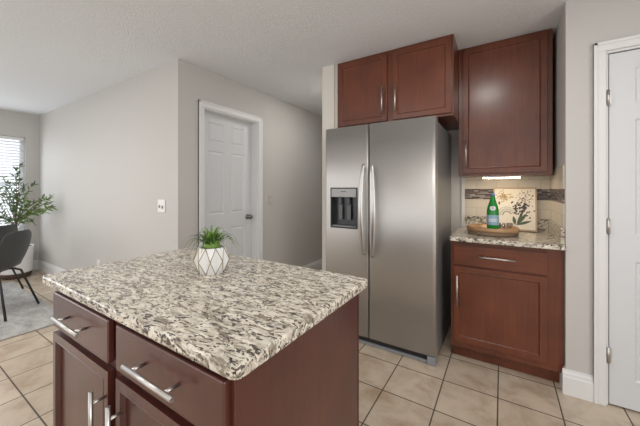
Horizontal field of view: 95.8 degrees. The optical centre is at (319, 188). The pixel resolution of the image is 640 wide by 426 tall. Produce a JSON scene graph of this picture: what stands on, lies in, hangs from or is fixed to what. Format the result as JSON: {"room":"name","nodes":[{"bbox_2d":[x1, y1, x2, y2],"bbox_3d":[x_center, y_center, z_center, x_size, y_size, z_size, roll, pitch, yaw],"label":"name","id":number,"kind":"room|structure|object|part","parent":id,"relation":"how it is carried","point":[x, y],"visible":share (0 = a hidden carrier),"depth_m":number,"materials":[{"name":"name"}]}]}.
{"room":"kitchen","nodes":[
{"label":"kitchen","id":0,"kind":"room"},
{"bbox_2d":[0,110,38,259],"bbox_3d":[-5.620,0.052,2.701,0.150,2.395,4.382,0,0,32],"label":"wall","id":1,"kind":"structure","parent":0,"point":[13,124],"depth_m":4.42,"materials":[{"name":"grey paint"}]},
{"bbox_2d":[0,138,23,229],"bbox_3d":[-4.831,-0.062,3.893,0.135,1.435,1.260,0,0,32],"label":"window","id":2,"kind":"structure","parent":1,"relation":"in","point":[0,138],"depth_m":4.32,"materials":[{"name":"white paint"}]},
{"bbox_2d":[0,135,23,230],"bbox_3d":[-4.820,-0.074,3.892,0.045,1.401,1.190,0,0,32],"label":"window blind","id":3,"kind":"object","parent":2,"relation":"attached to","point":[5,170],"visible":0.69,"depth_m":4.27,"materials":[{"name":"white paint"}]},
{"bbox_3d":[-4.820,-0.755,3.892,0.045,0.040,1.190,0,0,32],"label":"head rail","id":4,"kind":"part","parent":3,"relation":"part of","materials":[{"name":"white paint"}]},
{"bbox_2d":[32,260,37,269],"bbox_3d":[-5.554,1.175,2.650,0.016,0.150,4.366,0,0,32],"label":"baseboard","id":5,"kind":"structure","parent":1,"relation":"attached to","point":[35,262],"depth_m":4.47,"materials":[{"name":"white paint"}]},
{"bbox_2d":[39,62,168,269],"bbox_3d":[-2.903,0.052,3.662,3.725,2.395,0.140,0,0,32],"label":"wall","id":6,"kind":"structure","parent":0,"point":[104,154],"depth_m":3.25,"materials":[{"name":"grey paint"}]},
{"bbox_2d":[38,260,65,273],"bbox_3d":[-2.815,1.175,3.514,3.731,0.150,0.016,0,0,32],"label":"baseboard","id":7,"kind":"structure","parent":6,"relation":"attached to","point":[43,266],"depth_m":4.26,"materials":[{"name":"white paint"}]},
{"bbox_2d":[158,200,164,212],"bbox_3d":[-1.466,0.157,2.664,0.118,0.118,0.016,0,0,32],"label":"light switch","id":8,"kind":"object","parent":6,"relation":"attached to","point":[161,203],"visible":1,"depth_m":2.66,"materials":[{"name":"white plastic"}]},
{"bbox_2d":[169,59,321,266],"bbox_3d":[-0.314,0.052,4.146,0.140,2.395,3.718,0,0,32],"label":"wall","id":9,"kind":"structure","parent":0,"point":[292,134],"depth_m":3.52,"materials":[{"name":"grey paint"}]},
{"bbox_2d":[204,112,251,257],"bbox_3d":[-0.983,0.234,3.100,0.103,2.015,0.697,0,0,32],"label":"door","id":10,"kind":"structure","parent":9,"relation":"in","point":[227,141],"depth_m":3.12,"materials":[{"name":"white paint"}]},
{"bbox_3d":[-0.815,0.320,3.334,0.068,0.060,0.060,0,0,32],"label":"knob","id":11,"kind":"part","parent":10,"relation":"part of","materials":[{"name":"silver metal"}]},
{"bbox_2d":[198,99,262,259],"bbox_3d":[-0.963,0.207,3.088,0.159,2.086,0.843,0,0,32],"label":"trim","id":12,"kind":"structure","parent":9,"relation":"attached to","point":[256,122],"depth_m":3.36,"materials":[{"name":"white paint"}]},
{"bbox_2d":[268,195,272,204],"bbox_3d":[-0.604,0.135,3.538,0.016,0.115,0.072,0,0,32],"label":"light switch","id":13,"kind":"object","parent":9,"relation":"attached to","point":[270,197],"visible":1,"depth_m":3.54,"materials":[{"name":"beige plastic"}]},
{"bbox_2d":[302,259,321,269],"bbox_3d":[0.031,1.175,4.548,0.016,0.150,2.670,0,0,32],"label":"baseboard","id":14,"kind":"structure","parent":9,"relation":"attached to","point":[317,265],"depth_m":4.39,"materials":[{"name":"white paint"}]},
{"bbox_2d":[0,0,571,115],"bbox_3d":[-1.067,-1.195,2.031,8.570,0.100,8.300,0,0,32],"label":"ceiling","id":15,"kind":"structure","parent":0,"point":[54,54],"depth_m":2.17,"materials":[{"name":"white paint"}]},
{"bbox_2d":[0,269,639,425],"bbox_3d":[-1.067,1.290,2.031,8.570,0.080,8.300,0,0,32],"label":"floor","id":16,"kind":"structure","parent":0,"point":[395,389],"depth_m":1.77,"materials":[{"name":"beige tile"}]},
{"bbox_2d":[0,282,52,340],"bbox_3d":[-4.035,1.246,2.054,2.082,0.008,2.975,0,0,32],"label":"area rug","id":17,"kind":"object","parent":16,"relation":"on","point":[24,315],"visible":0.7,"depth_m":2.88,"materials":[{"name":"grey carpet"}]},
{"bbox_2d":[0,224,23,288],"bbox_3d":[-3.874,0.827,3.314,0.519,0.823,0.456,0,0,-14],"label":"dining chair","id":18,"kind":"object","parent":17,"relation":"on","point":[4,229],"visible":0.46,"depth_m":3.38,"materials":[{"name":"black metal"}]},
{"bbox_3d":[-3.738,1.023,3.516,0.025,0.430,0.195,0,0,40],"label":"leg","id":19,"kind":"part","parent":18,"relation":"part of","materials":[{"name":"black metal"}]},
{"bbox_2d":[0,229,39,321],"bbox_3d":[-3.224,0.827,2.845,0.519,0.823,0.456,0,0,-14],"label":"dining chair","id":20,"kind":"object","parent":17,"relation":"on","point":[14,246],"visible":1,"depth_m":2.83,"materials":[{"name":"grey"}]},
{"bbox_3d":[-3.009,1.023,2.729,0.195,0.430,0.025,0,0,23],"label":"leg","id":21,"kind":"part","parent":20,"relation":"part of","materials":[{"name":"black metal"}]},
{"bbox_3d":[-3.088,1.023,3.048,0.025,0.430,0.195,0,0,40],"label":"leg","id":22,"kind":"part","parent":20,"relation":"part of","materials":[{"name":"black metal"}]},
{"bbox_2d":[0,162,56,279],"bbox_3d":[-4.089,0.430,4.038,1.072,1.641,0.460,0,0,3],"label":"tree","id":23,"kind":"object","parent":16,"relation":"on","point":[26,265],"visible":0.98,"depth_m":4.03,"materials":[{"name":"green plant"}]},
{"bbox_3d":[-4.310,1.212,4.097,0.330,0.075,0.330,0,0,32],"label":"pot","id":24,"kind":"part","parent":23,"relation":"part of","materials":[{"name":"brown"}]},
{"bbox_3d":[-4.310,0.992,4.097,0.368,0.364,0.368,0,0,32],"label":"pot","id":25,"kind":"part","parent":23,"relation":"part of","materials":[{"name":"white ceramic"}]},
{"bbox_2d":[50,291,118,425],"bbox_3d":[-0.655,0.812,1.207,0.486,0.876,0.655,0,0,32],"label":"base cabinet","id":26,"kind":"object","parent":16,"relation":"on","point":[85,373],"visible":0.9,"depth_m":0.96,"materials":[{"name":"brown wood"}]},
{"bbox_3d":[-0.824,0.447,0.950,0.217,0.012,0.040,0,0,32],"label":"handle","id":27,"kind":"part","parent":26,"relation":"part of","materials":[{"name":"silver metal"}]},
{"bbox_3d":[-0.809,0.451,0.975,0.452,0.129,0.019,0,0,32],"label":"drawer","id":28,"kind":"part","parent":26,"relation":"part of","materials":[{"name":"brown wood"}]},
{"bbox_3d":[-0.809,0.831,0.975,0.452,0.588,0.020,0,0,32],"label":"door","id":29,"kind":"part","parent":26,"relation":"part of","materials":[{"name":"brown wood"}]},
{"bbox_3d":[-0.650,0.690,0.841,0.012,0.217,0.040,0,0,32],"label":"handle","id":30,"kind":"part","parent":26,"relation":"part of","materials":[{"name":"silver metal"}]},
{"bbox_2d":[42,247,366,379],"bbox_3d":[-0.461,0.358,1.128,1.123,0.032,0.656,0,0,32],"label":"countertop","id":31,"kind":"structure","parent":26,"relation":"on","point":[229,323],"depth_m":0.90,"materials":[{"name":"stone"}]},
{"bbox_2d":[184,225,240,274],"bbox_3d":[-0.446,0.247,1.191,0.250,0.190,0.238,0,0,32],"label":"air plant","id":32,"kind":"object","parent":31,"relation":"on","point":[211,258],"visible":1,"depth_m":1.15,"materials":[{"name":"green plant"}]},
{"bbox_3d":[-0.445,0.289,1.192,0.137,0.104,0.138,0,0,32],"label":"pot","id":33,"kind":"part","parent":32,"relation":"part of","materials":[{"name":"white ceramic"}]},
{"bbox_2d":[105,294,358,425],"bbox_3d":[-0.237,0.812,0.946,0.498,0.876,0.658,0,0,32],"label":"base cabinet","id":34,"kind":"object","parent":16,"relation":"on","point":[313,380],"visible":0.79,"depth_m":0.74,"materials":[{"name":"brown wood"}]},
{"bbox_3d":[-0.558,0.690,0.782,0.012,0.217,0.040,0,0,32],"label":"handle","id":35,"kind":"part","parent":34,"relation":"part of","materials":[{"name":"silver metal"}]},
{"bbox_3d":[-0.397,0.447,0.681,0.217,0.012,0.040,0,0,32],"label":"handle","id":36,"kind":"part","parent":34,"relation":"part of","materials":[{"name":"silver metal"}]},
{"bbox_3d":[-0.382,0.831,0.706,0.460,0.588,0.020,0,0,32],"label":"door","id":37,"kind":"part","parent":34,"relation":"part of","materials":[{"name":"brown wood"}]},
{"bbox_3d":[-0.381,0.451,0.706,0.460,0.129,0.019,0,0,32],"label":"drawer","id":38,"kind":"part","parent":34,"relation":"part of","materials":[{"name":"brown wood"}]},
{"bbox_3d":[-0.024,0.812,0.835,0.018,0.876,0.583,0,0,32],"label":"panel","id":39,"kind":"part","parent":34,"relation":"part of","materials":[{"name":"brown wood"}]},
{"bbox_3d":[0.135,0.812,1.090,0.016,0.876,0.018,0,0,32],"label":"corner post","id":40,"kind":"part","parent":34,"relation":"part of","materials":[{"name":"brown wood"}]},
{"bbox_2d":[326,116,450,366],"bbox_3d":[0.611,0.367,2.555,0.908,1.765,0.825,0,0,32],"label":"refrigerator","id":41,"kind":"object","parent":16,"relation":"on","point":[388,184],"visible":0.96,"depth_m":2.21,"materials":[{"name":"grey metal"}]},
{"bbox_3d":[0.201,0.033,2.419,0.231,0.071,0.024,0,0,32],"label":"control panel","id":42,"kind":"part","parent":41,"relation":"part of","materials":[{"name":"grey metal"}]},
{"bbox_3d":[0.232,0.335,2.431,0.399,1.699,0.070,0,0,32],"label":"door","id":43,"kind":"part","parent":41,"relation":"part of","materials":[{"name":"silver metal"}]},
{"bbox_3d":[0.330,0.160,2.288,0.043,0.734,0.074,0,0,32],"label":"handle","id":44,"kind":"part","parent":41,"relation":"part of","materials":[{"name":"silver metal"}]},
{"bbox_3d":[0.402,0.165,2.239,0.042,0.744,0.086,0,0,3],"label":"handle","id":45,"kind":"part","parent":41,"relation":"part of","materials":[{"name":"silver metal"}]},
{"bbox_3d":[0.619,0.335,2.188,0.503,1.699,0.070,0,0,32],"label":"door","id":46,"kind":"part","parent":41,"relation":"part of","materials":[{"name":"silver metal"}]},
{"bbox_2d":[451,241,563,382],"bbox_3d":[1.387,0.812,2.196,0.647,0.876,0.656,0,0,32],"label":"base cabinet","id":47,"kind":"object","parent":16,"relation":"on","point":[507,302],"visible":0.94,"depth_m":1.94,"materials":[{"name":"brown wood"}]},
{"bbox_3d":[0.990,0.730,2.084,0.012,0.217,0.040,0,0,32],"label":"handle","id":48,"kind":"part","parent":47,"relation":"part of","materials":[{"name":"silver metal"}]},
{"bbox_3d":[1.195,0.472,1.952,0.217,0.012,0.040,0,0,32],"label":"handle","id":49,"kind":"part","parent":47,"relation":"part of","materials":[{"name":"silver metal"}]},
{"bbox_3d":[1.212,0.475,1.978,0.543,0.143,0.021,0,0,32],"label":"drawer","id":50,"kind":"part","parent":47,"relation":"part of","materials":[{"name":"brown wood"}]},
{"bbox_3d":[1.212,0.834,1.978,0.543,0.547,0.020,0,0,32],"label":"door","id":51,"kind":"part","parent":47,"relation":"part of","materials":[{"name":"brown wood"}]},
{"bbox_2d":[450,216,565,250],"bbox_3d":[1.388,0.307,2.197,0.650,0.132,0.658,0,0,32],"label":"countertop","id":52,"kind":"structure","parent":47,"relation":"on","point":[549,235],"depth_m":2.02,"materials":[{"name":"beige stone"}]},
{"bbox_2d":[467,224,518,236],"bbox_3d":[1.310,0.312,2.200,0.344,0.057,0.344,0,0,32],"label":"round tray","id":53,"kind":"object","parent":52,"relation":"on","point":[476,229],"visible":0.86,"depth_m":2.07,"materials":[{"name":"wood"}]},
{"bbox_2d":[487,193,498,228],"bbox_3d":[1.315,0.169,2.200,0.082,0.273,0.082,0,0,32],"label":"water bottle","id":54,"kind":"object","parent":53,"relation":"on","point":[492,209],"visible":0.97,"depth_m":2.17,"materials":[{"name":"green glass"}]},
{"bbox_2d":[499,223,504,228],"bbox_3d":[1.411,0.285,2.240,0.045,0.040,0.045,0,0,32],"label":"drinking glass","id":55,"kind":"object","parent":53,"relation":"on","point":[501,225],"visible":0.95,"depth_m":2.22,"materials":[{"name":"white"}]},
{"bbox_2d":[506,223,512,228],"bbox_3d":[1.469,0.285,2.240,0.045,0.040,0.045,0,0,32],"label":"drinking glass","id":56,"kind":"object","parent":53,"relation":"on","point":[508,225],"visible":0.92,"depth_m":2.23,"materials":[{"name":"white"}]},
{"bbox_2d":[493,187,536,231],"bbox_3d":[1.603,0.164,2.382,0.298,0.354,0.079,0,0,32],"label":"framed print","id":57,"kind":"object","parent":52,"relation":"on","point":[517,206],"visible":0.94,"depth_m":2.37,"materials":[{"name":"beige paper"}]},
{"bbox_2d":[322,64,334,270],"bbox_3d":[0.843,0.052,3.907,0.127,2.395,2.890,0,0,32],"label":"wall partition","id":58,"kind":"structure","parent":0,"point":[328,72],"depth_m":2.70,"materials":[{"name":"white paint"}]},
{"bbox_2d":[447,130,486,322],"bbox_3d":[1.181,0.052,2.790,1.635,2.395,0.120,0,0,32],"label":"wall","id":59,"kind":"structure","parent":0,"point":[456,181],"depth_m":2.67,"materials":[{"name":"grey paint"}]},
{"bbox_2d":[335,34,458,130],"bbox_3d":[0.703,-0.845,2.623,1.003,0.599,0.661,0,0,32],"label":"upper cabinet","id":60,"kind":"object","parent":59,"relation":"attached to","point":[418,80],"visible":0.92,"depth_m":2.32,"materials":[{"name":"brown wood"}]},
{"bbox_3d":[0.362,-0.841,2.506,0.451,0.554,0.020,0,0,32],"label":"door","id":61,"kind":"part","parent":60,"relation":"part of","materials":[{"name":"brown wood"}]},
{"bbox_3d":[0.512,-0.732,2.377,0.012,0.217,0.040,0,0,32],"label":"handle","id":62,"kind":"part","parent":60,"relation":"part of","materials":[{"name":"silver metal"}]},
{"bbox_3d":[0.605,-0.732,2.319,0.012,0.217,0.040,0,0,32],"label":"handle","id":63,"kind":"part","parent":60,"relation":"part of","materials":[{"name":"silver metal"}]},
{"bbox_3d":[0.782,-0.841,2.242,0.438,0.554,0.020,0,0,32],"label":"door","id":64,"kind":"part","parent":60,"relation":"part of","materials":[{"name":"brown wood"}]},
{"bbox_2d":[462,178,464,226],"bbox_3d":[1.305,0.110,2.634,0.026,0.520,0.012,0,0,32],"label":"trim","id":65,"kind":"structure","parent":59,"relation":"attached to","point":[463,179],"depth_m":2.63,"materials":[{"name":"white paint"}]},
{"bbox_2d":[459,28,552,177],"bbox_3d":[1.463,-0.623,2.318,0.605,1.042,0.361,0,0,32],"label":"upper cabinet","id":66,"kind":"object","parent":59,"relation":"attached to","point":[506,85],"visible":0.99,"depth_m":2.19,"materials":[{"name":"brown wood"}]},
{"bbox_3d":[1.169,-0.281,2.313,0.012,0.217,0.040,0,0,32],"label":"handle","id":67,"kind":"part","parent":66,"relation":"part of","materials":[{"name":"silver metal"}]},
{"bbox_2d":[483,175,520,178],"bbox_3d":[1.416,-0.093,2.258,0.250,0.018,0.050,0,0,32],"label":"light","id":68,"kind":"object","parent":66,"relation":"attached to","point":[484,177],"visible":1,"depth_m":2.24,"materials":[{"name":"white paint"}]},
{"bbox_2d":[465,175,549,218],"bbox_3d":[1.578,0.045,2.464,0.615,0.391,0.008,0,0,32],"label":"tiled wall","id":69,"kind":"structure","parent":59,"relation":"attached to","point":[477,190],"depth_m":2.50,"materials":[{"name":"beige tile"}]},
{"bbox_2d":[553,0,639,374],"bbox_3d":[2.496,0.052,1.589,1.870,2.395,0.750,0,0,32],"label":"wall","id":70,"kind":"structure","parent":0,"point":[582,24],"depth_m":1.74,"materials":[{"name":"grey paint"}]},
{"bbox_2d":[550,165,564,227],"bbox_3d":[1.676,0.045,2.050,0.008,0.391,0.586,0,0,32],"label":"tiled wall","id":71,"kind":"structure","parent":70,"relation":"attached to","point":[557,180],"depth_m":1.95,"materials":[{"name":"beige tile"}]},
{"bbox_2d":[560,365,593,402],"bbox_3d":[1.573,1.175,1.777,0.140,0.150,0.116,0,0,32],"label":"baseboard","id":72,"kind":"structure","parent":70,"relation":"attached to","point":[576,384],"depth_m":1.73,"materials":[{"name":"white paint"}]},
{"bbox_2d":[593,34,639,405],"bbox_3d":[2.003,0.200,1.502,0.882,2.100,0.124,0,0,32],"label":"trim","id":73,"kind":"structure","parent":70,"relation":"attached to","point":[601,50],"depth_m":1.67,"materials":[{"name":"white paint"}]},
{"bbox_2d":[607,49,639,411],"bbox_3d":[1.982,0.231,1.480,0.755,2.015,0.056,0,0,32],"label":"door","id":74,"kind":"structure","parent":70,"relation":"in","point":[623,92],"depth_m":1.63,"materials":[{"name":"white paint"}]}
]}

